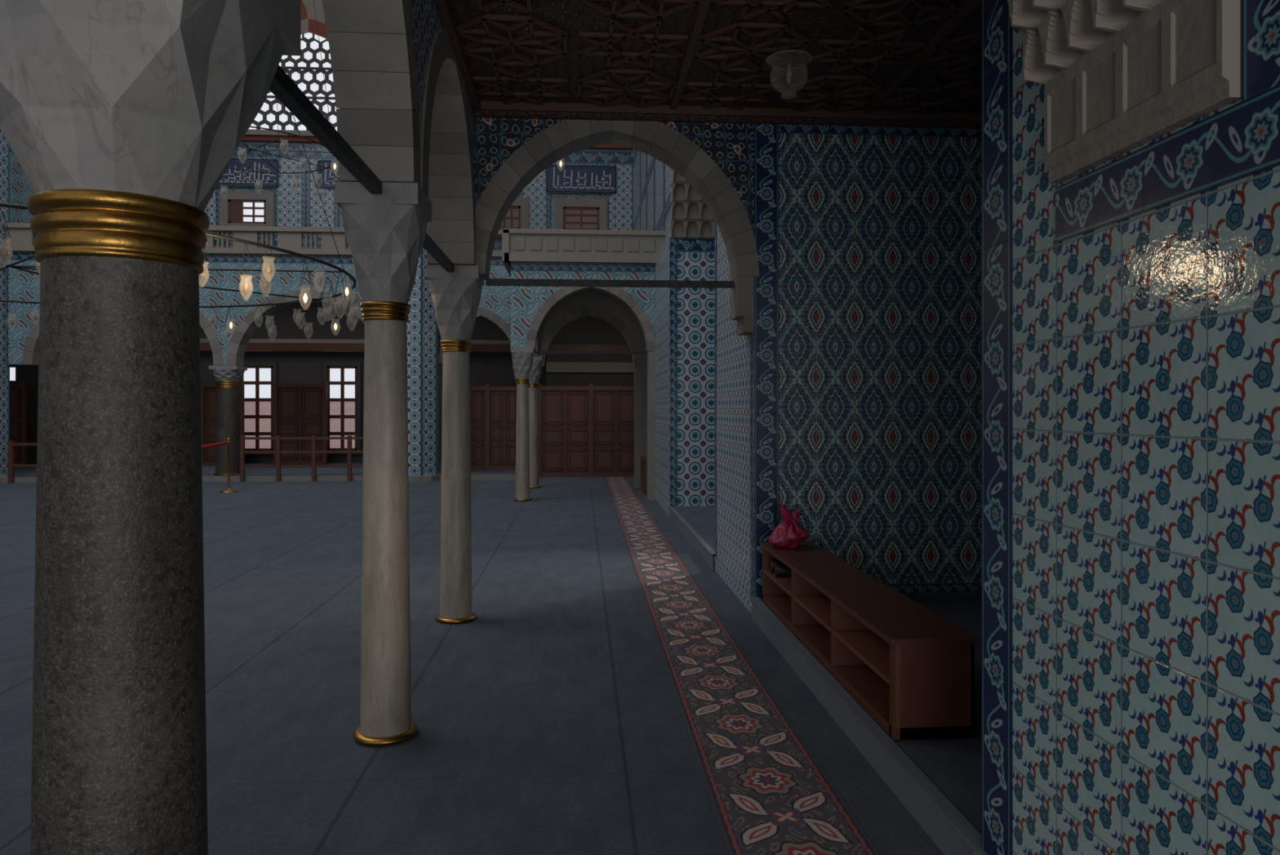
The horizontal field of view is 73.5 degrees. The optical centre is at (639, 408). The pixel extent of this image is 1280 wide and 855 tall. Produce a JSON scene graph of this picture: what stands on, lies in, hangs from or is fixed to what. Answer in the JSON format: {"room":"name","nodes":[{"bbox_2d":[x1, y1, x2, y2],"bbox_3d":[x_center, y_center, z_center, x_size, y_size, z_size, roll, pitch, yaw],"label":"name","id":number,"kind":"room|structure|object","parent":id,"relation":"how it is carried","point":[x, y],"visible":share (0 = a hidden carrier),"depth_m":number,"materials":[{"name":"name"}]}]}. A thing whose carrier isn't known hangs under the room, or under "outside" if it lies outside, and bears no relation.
{"room":"mosque","nodes":[
{"label":"mosque","id":0,"kind":"room"},
{"bbox_2d":[0,211,40,275],"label":"ring chandelier","id":1,"kind":"object","parent":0,"point":[35,267],"depth_m":8.86,"materials":[{"name":"black metal"}]},
{"bbox_2d":[8,251,511,365],"bbox_3d":[-11.432,-2.175,18.953,17.820,2.450,0.424,0,0,-4],"label":"tiled wall","id":2,"kind":"structure","parent":0,"point":[495,304],"depth_m":18.93,"materials":[{"name":"blue tile"}]},
{"bbox_2d":[4,222,502,257],"bbox_3d":[-11.605,-3.700,20.936,17.750,0.600,4.620,0,0,-4],"label":"parapet","id":3,"kind":"object","parent":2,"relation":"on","point":[291,238],"depth_m":18.90,"materials":[{"name":"white stone"}]},
{"bbox_2d":[199,113,359,342],"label":"ring chandelier","id":4,"kind":"object","parent":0,"point":[246,286],"depth_m":9.09,"materials":[{"name":"black metal"}]},
{"bbox_2d":[226,116,338,199],"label":"ring chandelier","id":5,"kind":"object","parent":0,"point":[242,155],"depth_m":12.94,"materials":[{"name":"black metal"}]},
{"bbox_2d":[9,0,632,463],"bbox_3d":[-9.360,-5.900,23.605,22.600,15.000,0.406,0,0,-4],"label":"wall","id":6,"kind":"structure","parent":0,"point":[491,368],"depth_m":23.44,"materials":[{"name":"paint"}]},
{"bbox_2d":[9,364,22,382],"bbox_3d":[-17.048,0.000,22.797,1.150,2.500,0.130,0,0,-4],"label":"window","id":7,"kind":"structure","parent":6,"relation":"in","point":[15,371],"depth_m":22.83,"materials":[{"name":"glass"}]},
{"bbox_2d":[219,191,275,226],"bbox_3d":[-10.652,-5.325,23.242,1.440,1.090,0.130,0,0,-4],"label":"window","id":8,"kind":"structure","parent":6,"relation":"in","point":[239,208],"depth_m":23.24,"materials":[{"name":"grey stone"}]},
{"bbox_2d":[240,361,277,454],"bbox_3d":[-10.393,0.000,23.260,1.050,2.500,0.130,0,0,-4],"label":"window","id":9,"kind":"structure","parent":6,"relation":"in","point":[259,378],"depth_m":23.29,"materials":[{"name":"glass"}]},
{"bbox_2d":[244,18,337,137],"bbox_3d":[-9.030,-8.995,23.320,5.000,3.229,0.200,0,0,-4],"label":"window","id":10,"kind":"structure","parent":6,"relation":"in","point":[305,69],"depth_m":23.36,"materials":[{"name":"grey"}]},
{"bbox_2d":[300,0,325,24],"bbox_3d":[-10.441,-10.775,23.302,20.400,1.050,0.040,0,0,-4],"label":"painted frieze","id":11,"kind":"object","parent":6,"relation":"attached to","point":[303,11],"visible":0.07,"depth_m":23.39,"materials":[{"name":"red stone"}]},
{"bbox_2d":[323,362,361,453],"bbox_3d":[-8.136,0.000,23.417,1.000,2.500,0.130,0,0,-4],"label":"window","id":12,"kind":"structure","parent":6,"relation":"in","point":[344,380],"depth_m":23.45,"materials":[{"name":"glass"}]},
{"bbox_2d":[204,156,632,235],"bbox_3d":[-6.179,-5.775,23.603,12.175,2.150,0.030,0,0,-4],"label":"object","id":13,"kind":"structure","parent":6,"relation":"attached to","point":[301,207],"depth_m":23.42,"materials":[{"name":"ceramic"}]},
{"bbox_2d":[217,158,278,187],"bbox_3d":[-10.737,-6.380,23.251,1.813,0.780,0.040,0,0,-4],"label":"calligraphy panel","id":14,"kind":"object","parent":13,"relation":"attached to","point":[235,178],"visible":0.82,"depth_m":23.25,"materials":[{"name":"blue tile"}]},
{"bbox_2d":[317,160,340,189],"bbox_3d":[-7.912,-6.380,23.448,1.774,0.780,0.040,0,0,-4],"label":"calligraphy panel","id":15,"kind":"object","parent":13,"relation":"attached to","point":[329,177],"visible":0.22,"depth_m":23.40,"materials":[{"name":"blue tile"}]},
{"bbox_2d":[546,164,617,194],"bbox_3d":[-1.623,-6.380,23.885,1.986,0.780,0.040,0,0,-4],"label":"calligraphy panel","id":16,"kind":"object","parent":13,"relation":"attached to","point":[573,179],"visible":0.97,"depth_m":23.88,"materials":[{"name":"blue tile"}]},
{"bbox_2d":[241,135,632,149],"bbox_3d":[-10.414,-7.335,23.269,20.450,0.170,0.110,0,0,-4],"label":"crown molding","id":17,"kind":"structure","parent":6,"relation":"attached to","point":[248,138],"depth_m":23.30,"materials":[{"name":"red paint"}]},
{"bbox_2d":[496,197,528,237],"bbox_3d":[-3.755,-5.275,23.722,1.340,1.090,0.130,0,0,-4],"label":"window","id":18,"kind":"structure","parent":6,"relation":"in","point":[517,215],"depth_m":23.74,"materials":[{"name":"beige paint"}]},
{"bbox_2d":[555,198,607,229],"bbox_3d":[-1.635,-5.275,23.869,1.440,1.090,0.130,0,0,-4],"label":"window","id":19,"kind":"structure","parent":6,"relation":"in","point":[570,214],"depth_m":23.88,"materials":[{"name":"beige paint"}]},
{"bbox_2d":[313,0,330,123],"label":"ring chandelier","id":20,"kind":"object","parent":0,"point":[313,0],"depth_m":12.90,"materials":[{"name":"black metal"}]},
{"bbox_2d":[200,338,511,351],"bbox_3d":[-11.648,-2.415,21.193,17.500,1.930,3.700,0,0,-4],"label":"ceiling beams","id":21,"kind":"structure","parent":0,"point":[253,344],"depth_m":21.75,"materials":[{"name":"brown wood"}]},
{"bbox_2d":[321,0,475,265],"bbox_3d":[-1.154,-3.480,2.907,0.344,4.840,7.560,0,0,-4],"label":"arch","id":22,"kind":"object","parent":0,"point":[404,107],"depth_m":4.00,"materials":[{"name":"grey stone"}]},
{"bbox_2d":[0,479,943,854],"bbox_3d":[-9.329,1.650,7.020,20.360,0.100,23.300,0,0,-4],"label":"floor","id":23,"kind":"structure","parent":0,"point":[550,720],"depth_m":4.82,"materials":[{"name":"blue carpet"}]},
{"bbox_2d":[0,127,9,483],"bbox_3d":[-14.214,-4.400,18.459,1.053,12.000,1.053,0,0,19],"label":"wall pier","id":24,"kind":"object","parent":23,"relation":"on","point":[4,145],"visible":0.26,"depth_m":18.53,"materials":[{"name":"tile"}]},
{"bbox_2d":[8,440,37,483],"bbox_3d":[-11.560,1.150,18.488,3.900,0.900,0.070,0,0,-4],"label":"wooden railing","id":25,"kind":"object","parent":23,"relation":"on","point":[11,443],"visible":0.21,"depth_m":18.34,"materials":[{"name":"brown wood"}]},
{"bbox_2d":[0,0,300,854],"bbox_3d":[-1.080,0.273,1.789,0.550,2.655,0.550,0,0,-4],"label":"granite column","id":26,"kind":"structure","parent":23,"relation":"on","point":[123,120],"depth_m":1.66,"materials":[{"name":"grey stone"}]},
{"bbox_2d":[201,437,237,492],"bbox_3d":[-8.804,1.077,16.249,2.214,1.045,0.319,0,0,-9],"label":"stanchion","id":27,"kind":"object","parent":23,"relation":"on","point":[228,442],"visible":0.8,"depth_m":16.37,"materials":[{"name":"gold metal"}]},
{"bbox_2d":[240,435,363,481],"bbox_3d":[-7.146,1.100,18.795,3.130,1.000,0.070,0,0,-4],"label":"wooden railing","id":28,"kind":"object","parent":23,"relation":"on","point":[313,437],"visible":0.74,"depth_m":18.75,"materials":[{"name":"brown wood"}]},
{"bbox_2d":[2,462,634,482],"bbox_3d":[-9.945,1.590,17.603,20.600,0.220,11.500,0,0,-4],"label":"platform","id":29,"kind":"object","parent":23,"relation":"on","point":[21,474],"visible":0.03,"depth_m":19.31,"materials":[{"name":"grey stone"}]},
{"bbox_2d":[9,380,27,464],"bbox_3d":[-18.108,0.390,21.797,4.795,2.180,0.100,0,0,-4],"label":"wall","id":30,"kind":"structure","parent":29,"relation":"on","point":[18,391],"depth_m":21.93,"materials":[{"name":"brown wood"}]},
{"bbox_2d":[208,364,247,475],"bbox_3d":[-9.178,0.270,19.110,0.600,2.420,0.600,0,0,-4],"label":"granite column","id":31,"kind":"structure","parent":29,"relation":"on","point":[228,378],"depth_m":18.91,"materials":[{"name":"grey stone"}]},
{"bbox_2d":[200,381,327,465],"bbox_3d":[-10.303,0.390,22.339,4.191,2.180,0.100,0,0,-4],"label":"wall","id":32,"kind":"structure","parent":29,"relation":"on","point":[300,410],"depth_m":22.41,"materials":[{"name":"brown wood"}]},
{"bbox_2d":[469,384,516,470],"bbox_3d":[-3.623,0.455,20.398,1.700,2.050,0.100,0,0,-4],"label":"wall","id":33,"kind":"structure","parent":29,"relation":"on","point":[493,409],"depth_m":20.39,"materials":[{"name":"brown wood"}]},
{"bbox_2d":[512,364,516,473],"bbox_3d":[-2.683,0.300,19.561,0.400,2.600,0.400,0,0,-4],"label":"marble column","id":34,"kind":"structure","parent":29,"relation":"on","point":[513,364],"depth_m":19.50,"materials":[{"name":"beige stone"}]},
{"bbox_2d":[537,383,634,476],"bbox_3d":[-1.150,0.515,20.069,2.490,2.170,0.100,0,0,-4],"label":"door","id":35,"kind":"structure","parent":29,"relation":"on","point":[584,431],"depth_m":20.04,"materials":[{"name":"brown wood"}]},
{"bbox_2d":[334,181,431,746],"bbox_3d":[-1.244,0.273,4.194,0.380,2.655,0.380,0,0,-4],"label":"marble column","id":36,"kind":"structure","parent":23,"relation":"on","point":[385,233],"depth_m":4.09,"materials":[{"name":"beige stone"}]},
{"bbox_2d":[406,247,441,482],"bbox_3d":[-4.982,-4.400,19.101,1.053,12.000,1.053,0,0,19],"label":"wall pier","id":37,"kind":"object","parent":23,"relation":"on","point":[423,333],"visible":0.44,"depth_m":18.69,"materials":[{"name":"tile"}]},
{"bbox_2d":[426,264,484,623],"bbox_3d":[-1.394,0.273,6.499,0.380,2.655,0.380,0,0,-4],"label":"marble column","id":38,"kind":"structure","parent":23,"relation":"on","point":[455,296],"depth_m":6.40,"materials":[{"name":"beige stone"}]},
{"bbox_2d":[269,65,454,272],"bbox_3d":[-1.152,-1.028,2.877,0.050,0.055,6.900,0,0,-4],"label":"tie beam","id":39,"kind":"structure","parent":38,"relation":"attached to","point":[282,86],"depth_m":3.21,"materials":[{"name":"black paint"}]},
{"bbox_2d":[511,346,534,501],"bbox_3d":[-2.038,0.273,14.895,0.380,2.655,0.380,0,0,-4],"label":"marble column","id":40,"kind":"structure","parent":23,"relation":"on","point":[522,357],"depth_m":14.79,"materials":[{"name":"beige stone"}]},
{"bbox_2d":[528,355,542,488],"bbox_3d":[-2.155,0.273,17.292,0.380,2.655,0.380,0,0,-4],"label":"marble column","id":41,"kind":"structure","parent":23,"relation":"on","point":[535,371],"depth_m":17.19,"materials":[{"name":"beige stone"}]},
{"bbox_2d":[640,456,646,495],"bbox_3d":[0.200,1.275,16.303,0.300,0.650,1.340,0,0,-4],"label":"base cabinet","id":42,"kind":"object","parent":23,"relation":"on","point":[643,462],"visible":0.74,"depth_m":16.10,"materials":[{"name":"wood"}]},
{"bbox_2d":[603,476,879,854],"bbox_3d":[0.177,1.597,8.984,0.530,0.006,21.900,0,0,-4],"label":"carpet runner","id":43,"kind":"object","parent":23,"relation":"on","point":[769,793],"visible":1,"depth_m":4.26,"materials":[{"name":"carpet"}]},
{"bbox_2d":[668,506,987,854],"bbox_3d":[2.192,1.516,4.413,2.415,0.167,16.500,0,0,-4],"label":"raised platform","id":44,"kind":"object","parent":23,"relation":"on","point":[938,780],"visible":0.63,"depth_m":3.73,"materials":[{"name":"grey stone"}]},
{"bbox_2d":[654,234,714,516],"bbox_3d":[1.494,-0.475,13.833,2.300,4.150,2.408,0,0,-4],"label":"wall pier","id":45,"kind":"object","parent":44,"relation":"on","point":[684,317],"visible":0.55,"depth_m":12.59,"materials":[{"name":"tile"}]},
{"bbox_2d":[671,168,714,238],"bbox_3d":[0.945,-3.125,12.368,0.960,1.250,0.454,0,0,-4],"label":"corbel","id":46,"kind":"object","parent":45,"relation":"attached to","point":[691,217],"visible":0.38,"depth_m":12.47,"materials":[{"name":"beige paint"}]},
{"bbox_2d":[760,541,977,739],"bbox_3d":[1.181,1.214,5.054,0.382,0.437,2.704,0,0,-4],"label":"shoe rack","id":47,"kind":"object","parent":44,"relation":"on","point":[912,668],"visible":0.96,"depth_m":4.18,"materials":[{"name":"brown wood"}]},
{"bbox_2d":[770,558,787,572],"bbox_3d":[1.077,1.137,6.210,0.260,0.105,0.090,0,0,-4],"label":"leather shoe","id":48,"kind":"object","parent":47,"relation":"in","point":[772,561],"visible":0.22,"depth_m":6.18,"materials":[{"name":"black leather"}]},
{"bbox_2d":[774,561,791,576],"bbox_3d":[1.087,1.137,6.070,0.260,0.105,0.090,0,0,-4],"label":"leather shoe","id":49,"kind":"object","parent":47,"relation":"in","point":[780,570],"visible":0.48,"depth_m":6.04,"materials":[{"name":"black leather"}]},
{"bbox_2d":[768,504,810,548],"bbox_3d":[1.064,0.841,6.164,0.291,0.305,0.335,0,0,-4],"label":"plastic bag","id":50,"kind":"object","parent":47,"relation":"on","point":[789,533],"visible":1,"depth_m":6.09,"materials":[{"name":"red plastic"}]},
{"bbox_2d":[533,336,537,355],"bbox_3d":[-2.221,-1.790,17.237,0.344,1.460,4.356,0,0,-4],"label":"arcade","id":51,"kind":"object","parent":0,"point":[536,348],"depth_m":17.07,"materials":[{"name":"grey stone"}]},
{"bbox_2d":[531,158,564,181],"bbox_3d":[-1.813,-7.420,13.106,1.216,7.960,1.216,0,0,24],"label":"ring chandelier","id":52,"kind":"object","parent":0,"point":[560,162],"visible":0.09,"depth_m":13.16,"materials":[{"name":"black metal"}]},
{"bbox_2d":[511,262,655,499],"bbox_3d":[-0.894,-0.460,15.024,2.700,4.120,0.324,0,0,-4],"label":"wall","id":53,"kind":"structure","parent":0,"point":[530,305],"depth_m":14.88,"materials":[{"name":"tile"}]},
{"bbox_2d":[534,351,645,354],"bbox_3d":[-0.863,-0.975,15.001,1.940,0.050,0.050,0,0,-4],"label":"rod","id":54,"kind":"object","parent":53,"relation":"attached to","point":[535,352],"visible":1,"depth_m":14.99,"materials":[{"name":"black metal"}]},
{"bbox_2d":[502,228,665,277],"bbox_3d":[-1.281,-2.800,19.358,2.810,0.560,9.200,0,0,-4],"label":"balcony","id":55,"kind":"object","parent":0,"point":[518,245],"depth_m":14.79,"materials":[{"name":"white stone"}]},
{"bbox_2d":[546,315,634,386],"bbox_3d":[-1.204,-0.450,21.568,2.290,4.100,0.200,0,0,-4],"label":"wall","id":56,"kind":"structure","parent":0,"point":[588,333],"depth_m":21.54,"materials":[{"name":"beige paint"}]},
{"bbox_2d":[537,288,646,487],"bbox_3d":[-0.905,-0.400,17.429,2.388,4.000,0.324,0,0,-4],"label":"arch","id":57,"kind":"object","parent":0,"point":[599,304],"depth_m":17.31,"materials":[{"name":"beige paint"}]},
{"bbox_2d":[632,148,671,241],"bbox_3d":[1.252,-4.400,18.481,2.139,12.000,11.300,0,0,-4],"label":"wall","id":58,"kind":"structure","parent":0,"point":[651,178],"depth_m":17.89,"materials":[{"name":"tile"}]},
{"bbox_2d":[448,0,981,115],"bbox_3d":[1.302,-2.305,2.070,4.515,0.150,8.950,0,0,-4],"label":"ceiling","id":59,"kind":"structure","parent":0,"point":[900,56],"depth_m":5.41,"materials":[{"name":"brown wood"}]},
{"bbox_2d":[765,7,812,99],"bbox_3d":[0.838,-2.003,4.820,0.258,0.514,0.258,0,0,-4],"label":"glass lamp","id":60,"kind":"object","parent":59,"relation":"hanging from","point":[788,11],"visible":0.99,"depth_m":4.82,"materials":[{"name":"grey"}]},
{"bbox_2d":[474,115,981,614],"bbox_3d":[0.894,-2.900,7.479,4.578,9.000,1.922,0,0,-4],"label":"wall","id":61,"kind":"structure","parent":0,"point":[852,402],"depth_m":6.59,"materials":[{"name":"blue tile"}]},
{"bbox_2d":[485,278,733,288],"bbox_3d":[-0.223,-0.960,6.590,1.900,0.050,0.040,0,0,-4],"label":"rod","id":62,"kind":"object","parent":61,"relation":"attached to","point":[489,282],"visible":1,"depth_m":6.57,"materials":[{"name":"black metal"}]},
{"bbox_2d":[973,0,1279,854],"bbox_3d":[1.576,-0.400,0.215,0.625,4.000,5.210,0,0,-4],"label":"tiled wall","id":63,"kind":"structure","parent":0,"point":[1131,302],"depth_m":2.05,"materials":[{"name":"tile"}]},
{"bbox_2d":[434,0,981,128],"bbox_3d":[1.268,-2.210,2.060,4.385,0.100,8.935,0,0,-4],"label":"trim","id":64,"kind":"structure","parent":63,"relation":"attached to","point":[575,111],"depth_m":6.43,"materials":[{"name":"brown wood"}]},
{"bbox_2d":[1007,0,1241,183],"bbox_3d":[1.055,-0.998,2.013,0.235,0.765,0.671,0,0,-4],"label":"wall bracket","id":65,"kind":"object","parent":63,"relation":"attached to","point":[1117,77],"visible":1,"depth_m":2.00,"materials":[{"name":"beige veined beige-grey marble stone"}]}
]}

